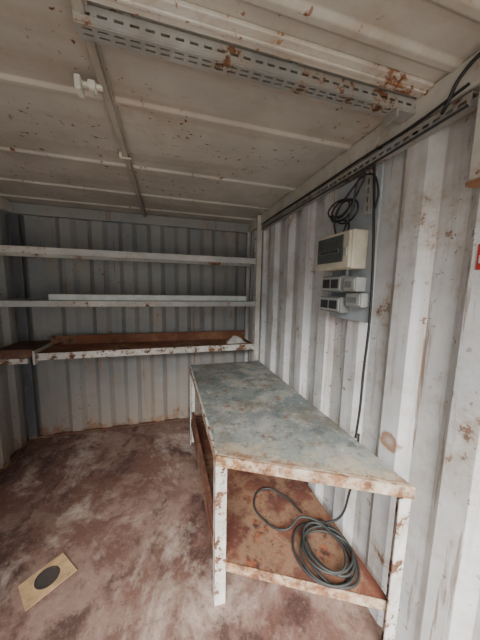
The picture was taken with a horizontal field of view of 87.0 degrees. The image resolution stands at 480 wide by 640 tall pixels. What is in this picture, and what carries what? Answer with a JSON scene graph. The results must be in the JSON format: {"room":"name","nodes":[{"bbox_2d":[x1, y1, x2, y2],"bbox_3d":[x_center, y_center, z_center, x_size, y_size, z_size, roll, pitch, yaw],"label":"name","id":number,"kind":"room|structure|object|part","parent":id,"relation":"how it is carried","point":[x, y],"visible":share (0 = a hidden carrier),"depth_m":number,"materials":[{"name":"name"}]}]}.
{"room":"shipping container workshop","nodes":[
{"label":"shipping container workshop","id":0,"kind":"room"},
{"bbox_2d":[0,209,28,468],"bbox_3d":[-1.658,0.308,0.758,0.038,2.330,3.680,-1,8,-16],"label":"wall","id":1,"kind":"structure","parent":0,"point":[14,434],"depth_m":2.30,"materials":[{"name":"metal"}]},
{"bbox_2d":[0,196,12,212],"bbox_3d":[-1.616,-0.794,0.595,0.070,0.099,3.630,-1,8,-16],"label":"trim","id":2,"kind":"structure","parent":1,"relation":"attached to","point":[5,205],"depth_m":2.22,"materials":[{"name":"white paint"}]},
{"bbox_2d":[0,438,31,475],"bbox_3d":[-1.658,1.454,0.880,0.032,0.025,3.618,-1,8,-16],"label":"trim","id":3,"kind":"structure","parent":1,"relation":"attached to","point":[20,450],"depth_m":2.33,"materials":[{"name":"metal"}]},
{"bbox_2d":[20,215,251,434],"bbox_3d":[-1.025,0.055,2.807,2.380,2.330,0.038,-1,8,-16],"label":"wall","id":4,"kind":"structure","parent":0,"point":[78,394],"depth_m":2.74,"materials":[{"name":"metal"}]},
{"bbox_2d":[36,415,202,438],"bbox_3d":[-1.043,1.200,2.940,2.320,0.025,0.032,-1,8,-16],"label":"trim","id":5,"kind":"structure","parent":4,"relation":"attached to","point":[200,416],"depth_m":2.83,"materials":[{"name":"metal"}]},
{"bbox_2d":[12,202,247,232],"bbox_3d":[-0.995,-1.046,2.636,2.260,0.099,0.060,-1,8,-16],"label":"trim","id":6,"kind":"structure","parent":4,"relation":"attached to","point":[39,210],"depth_m":2.55,"materials":[{"name":"paint"}]},
{"bbox_2d":[0,420,381,639],"bbox_3d":[-0.548,1.458,1.235,2.420,0.030,3.680,-1,8,-16],"label":"floor","id":7,"kind":"structure","parent":0,"point":[125,506],"depth_m":1.51,"materials":[{"name":"metal"}]},
{"bbox_2d":[8,213,38,438],"bbox_3d":[-2.089,0.118,2.450,0.075,2.204,0.041,-1,8,-16],"label":"post","id":8,"kind":"object","parent":7,"relation":"on","point":[14,218],"visible":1,"depth_m":2.42,"materials":[{"name":"metal"}]},
{"bbox_2d":[18,552,76,611],"bbox_3d":[-1.054,1.409,1.381,0.170,0.010,0.230,6,9,35],"label":"cutting board","id":9,"kind":"object","parent":7,"relation":"on","point":[32,590],"visible":1,"depth_m":1.37,"materials":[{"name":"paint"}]},
{"bbox_2d":[0,215,261,364],"bbox_3d":[-0.954,0.078,2.550,2.306,2.282,0.405,-1,8,-16],"label":"shelving unit","id":10,"kind":"object","parent":7,"relation":"on","point":[131,344],"visible":0.88,"depth_m":2.45,"materials":[{"name":"white paint"}]},
{"bbox_3d":[-0.969,-0.591,2.463,2.251,0.042,0.020,-1,8,-16],"label":"shelf rail","id":11,"kind":"part","parent":10,"relation":"part of","materials":[{"name":"white metal"}]},
{"bbox_2d":[48,294,246,300],"bbox_3d":[-0.785,-0.210,2.411,1.770,0.056,0.040,-1,8,-16],"label":"tube","id":12,"kind":"object","parent":10,"relation":"on","point":[52,297],"visible":1,"depth_m":2.35,"materials":[{"name":"white plastic"}]},
{"bbox_2d":[226,336,245,343],"bbox_3d":[-0.054,0.207,2.789,0.230,0.065,0.190,-1,8,-16],"label":"crumpled paper","id":13,"kind":"object","parent":10,"relation":"on","point":[235,339],"visible":1,"depth_m":2.74,"materials":[{"name":"white paper"}]},
{"bbox_2d":[190,361,415,639],"bbox_3d":[0.090,0.965,1.808,0.732,0.826,1.795,-1,8,-16],"label":"workbench","id":14,"kind":"object","parent":7,"relation":"on","point":[255,432],"depth_m":1.31,"materials":[{"name":"metal"}]},
{"bbox_3d":[-0.478,0.884,2.548,0.050,0.774,0.050,-1,8,-16],"label":"leg","id":15,"kind":"part","parent":14,"relation":"part of","materials":[{"name":"white paint"}]},
{"bbox_3d":[-0.102,1.058,1.260,0.055,0.774,0.055,-1,8,-16],"label":"leg","id":16,"kind":"part","parent":14,"relation":"part of","materials":[{"name":"white paint"}]},
{"bbox_2d":[191,418,387,600],"bbox_3d":[0.075,1.119,1.834,0.690,0.006,1.736,-1,8,-16],"label":"shelf","id":17,"kind":"object","parent":14,"relation":"attached to","point":[252,546],"depth_m":1.39,"materials":[{"name":"metal"}]},
{"bbox_2d":[191,361,410,484],"bbox_3d":[0.100,0.559,1.763,0.714,0.009,1.773,-1,8,-16],"label":"countertop","id":18,"kind":"structure","parent":14,"relation":"on","point":[252,414],"depth_m":1.42,"materials":[{"name":"metal"}]},
{"bbox_3d":[0.098,0.585,1.759,0.732,0.045,1.794,-1,8,-16],"label":"frame","id":19,"kind":"part","parent":14,"relation":"part of","materials":[{"name":"white metal"}]},
{"bbox_3d":[0.289,1.227,1.169,0.735,0.050,0.006,3,8,12],"label":"rail","id":20,"kind":"part","parent":14,"relation":"part of","materials":[{"name":"white metal"}]},
{"bbox_3d":[0.335,1.141,1.411,0.290,0.069,0.676,-4,9,-34],"label":"cable coil","id":21,"kind":"part","parent":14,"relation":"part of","materials":[{"name":"grey rubber"}]},
{"bbox_3d":[0.648,1.095,1.089,0.060,0.774,0.060,-1,8,-16],"label":"leg","id":22,"kind":"part","parent":14,"relation":"part of","materials":[{"name":"white paint"}]},
{"bbox_2d":[0,0,479,223],"bbox_3d":[-0.502,-0.866,0.934,2.420,0.022,3.680,-1,8,-16],"label":"ceiling","id":23,"kind":"structure","parent":0,"point":[202,144],"depth_m":1.05,"materials":[{"name":"paint"}]},
{"bbox_2d":[73,73,102,99],"bbox_3d":[-0.524,-0.803,0.881,0.083,0.055,0.055,-1,8,-16],"label":"clamp","id":24,"kind":"object","parent":23,"relation":"attached to","point":[79,85],"visible":1,"depth_m":0.87,"materials":[{"name":"metal"}]},
{"bbox_2d":[70,0,146,216],"bbox_3d":[-0.481,-0.837,0.894,0.034,0.024,3.585,-1,8,-16],"label":"conduit","id":25,"kind":"object","parent":23,"relation":"attached to","point":[96,59],"depth_m":0.95,"materials":[{"name":"grey metal"}]},
{"bbox_2d":[119,151,131,159],"bbox_3d":[-0.628,-0.900,1.387,0.061,0.029,0.020,-1,8,-16],"label":"saddle","id":26,"kind":"object","parent":23,"relation":"attached to","point":[120,153],"visible":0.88,"depth_m":1.38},
{"bbox_2d":[72,4,415,125],"bbox_3d":[0.112,-0.796,0.828,1.140,0.090,0.061,-1,8,-16],"label":"channel","id":27,"kind":"object","parent":23,"relation":"attached to","point":[106,32],"visible":1,"depth_m":0.78,"materials":[{"name":"metal"}]},
{"bbox_2d":[88,0,434,97],"bbox_3d":[0.073,-0.820,0.746,1.260,0.022,0.061,-1,8,-16],"label":"ceiling beam","id":28,"kind":"structure","parent":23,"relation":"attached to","point":[178,13],"depth_m":0.74,"materials":[{"name":"metal"}]},
{"bbox_2d":[249,96,479,639],"bbox_3d":[0.608,0.268,1.409,0.038,2.330,3.680,-1,8,-16],"label":"wall","id":29,"kind":"structure","parent":0,"point":[420,414],"depth_m":1.04,"materials":[{"name":"white metal"}]},
{"bbox_2d":[317,164,383,523],"bbox_3d":[0.530,0.205,1.368,0.133,1.852,0.360,-1,8,-16],"label":"electrical panel","id":30,"kind":"object","parent":29,"relation":"attached to","point":[349,254],"visible":0.98,"depth_m":1.25,"materials":[{"name":"metal"}]},
{"bbox_2d":[320,296,348,312],"bbox_3d":[0.529,-0.090,1.419,0.060,0.085,0.185,-1,8,-16],"label":"double socket","id":31,"kind":"object","parent":30,"relation":"attached to","point":[334,304],"depth_m":1.37,"materials":[{"name":"plastic"}]},
{"bbox_2d":[322,275,351,291],"bbox_3d":[0.532,-0.199,1.401,0.060,0.087,0.175,-1,8,-16],"label":"double socket","id":32,"kind":"object","parent":30,"relation":"attached to","point":[334,283],"depth_m":1.36,"materials":[{"name":"plastic"}]},
{"bbox_2d":[343,277,366,291],"bbox_3d":[0.572,-0.177,1.263,0.060,0.070,0.095,-1,8,-16],"label":"switch","id":33,"kind":"object","parent":30,"relation":"attached to","point":[350,284],"depth_m":1.23,"materials":[{"name":"grey plastic"}]},
{"bbox_2d":[345,293,368,307],"bbox_3d":[0.582,-0.100,1.260,0.045,0.068,0.115,-1,8,-16],"label":"switch","id":34,"kind":"object","parent":30,"relation":"attached to","point":[354,300],"depth_m":1.22,"materials":[{"name":"grey plastic"}]},
{"bbox_3d":[0.588,-0.358,1.319,0.008,0.715,0.310,-1,8,-16],"label":"plate","id":35,"kind":"part","parent":30,"relation":"part of","materials":[{"name":"grey metal"}]},
{"bbox_2d":[248,50,479,232],"bbox_3d":[0.623,-0.833,1.239,0.070,0.099,3.630,-1,8,-16],"label":"ceiling beam","id":36,"kind":"structure","parent":29,"relation":"attached to","point":[440,92],"depth_m":1.11,"materials":[{"name":"white metal"}]},
{"bbox_2d":[261,52,479,229],"bbox_3d":[0.516,-0.828,1.487,0.058,0.155,2.160,-1,8,-16],"label":"cable tray","id":37,"kind":"object","parent":29,"relation":"attached to","point":[458,113],"visible":0.99,"depth_m":1.02,"materials":[{"name":"metal"}]},
{"bbox_2d":[465,91,479,188],"bbox_3d":[0.773,-0.533,0.632,0.044,0.274,0.315,-1,8,-16],"label":"box","id":38,"kind":"object","parent":29,"relation":"attached to","point":[474,171],"visible":1,"depth_m":0.77,"materials":[{"name":"white paint"}]},
{"bbox_2d":[475,244,479,269],"bbox_3d":[0.763,-0.195,0.769,0.005,0.080,0.070,-1,8,-16],"label":"warning label","id":39,"kind":"object","parent":29,"relation":"attached to","point":[477,267],"visible":1,"depth_m":0.80,"materials":[{"name":"plastic"}]}
]}

